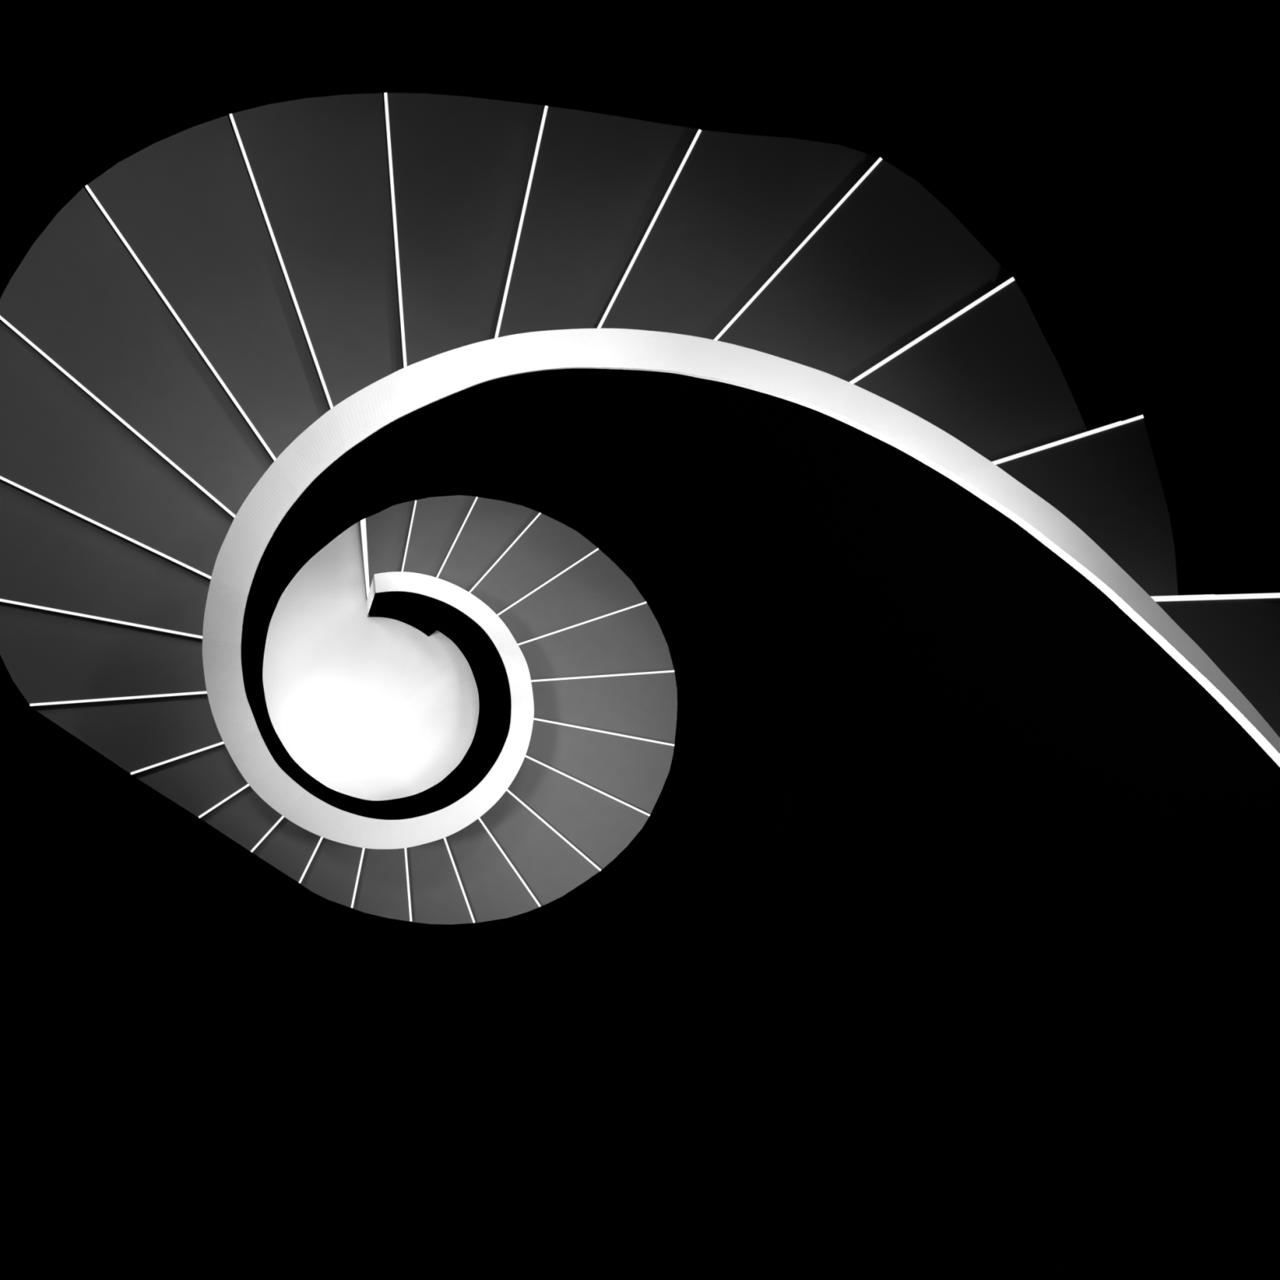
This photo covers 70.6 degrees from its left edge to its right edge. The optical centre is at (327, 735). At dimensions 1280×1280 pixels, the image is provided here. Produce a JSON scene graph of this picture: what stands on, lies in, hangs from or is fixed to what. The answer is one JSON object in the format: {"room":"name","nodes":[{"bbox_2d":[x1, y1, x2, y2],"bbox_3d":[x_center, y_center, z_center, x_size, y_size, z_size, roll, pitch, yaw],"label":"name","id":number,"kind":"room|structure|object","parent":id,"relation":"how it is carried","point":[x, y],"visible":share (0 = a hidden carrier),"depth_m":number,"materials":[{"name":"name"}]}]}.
{"room":"spiral stairwell","nodes":[
{"label":"spiral stairwell","id":0,"kind":"room"},
{"bbox_2d":[262,521,479,800],"bbox_3d":[0.309,-0.986,9.464,6.705,0.040,4.476,30,90,0],"label":"ceiling","id":1,"kind":"structure","parent":0,"point":[372,708],"depth_m":9.44,"materials":[{"name":"white paint"}]},
{"bbox_2d":[0,92,1279,924],"bbox_3d":[1.703,-1.168,6.722,8.887,5.444,5.987,0,90,0],"label":"spiral staircase","id":2,"kind":"structure","parent":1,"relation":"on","point":[170,332],"depth_m":5.53,"materials":[{"name":"grey paint"}]},
{"bbox_2d":[202,328,1279,974],"bbox_3d":[1.315,-0.448,5.931,4.129,7.027,2.664,0,90,0],"label":"balustrade","id":3,"kind":"object","parent":2,"relation":"attached to","point":[1077,757],"visible":0.99,"depth_m":3.65,"materials":[{"name":"white paint"}]},
{"bbox_2d":[359,493,826,848],"bbox_3d":[2.420,-1.367,7.769,1.776,3.450,4.544,-40,90,0],"label":"wall","id":4,"kind":"structure","parent":0,"point":[752,701],"depth_m":7.13,"materials":[{"name":"black paint"}]},
{"bbox_2d":[0,705,1279,1279],"bbox_3d":[0.271,0.995,3.647,5.660,11.694,1.468,11,90,0],"label":"wall","id":5,"kind":"structure","parent":0,"point":[712,1055],"depth_m":3.17,"materials":[{"name":"black paint"}]},
{"bbox_2d":[0,0,1279,896],"bbox_3d":[2.031,-1.542,3.647,9.832,11.694,4.674,13,90,0],"label":"wall","id":6,"kind":"structure","parent":0,"point":[1119,160],"depth_m":4.33,"materials":[{"name":"black paint"}]}
]}

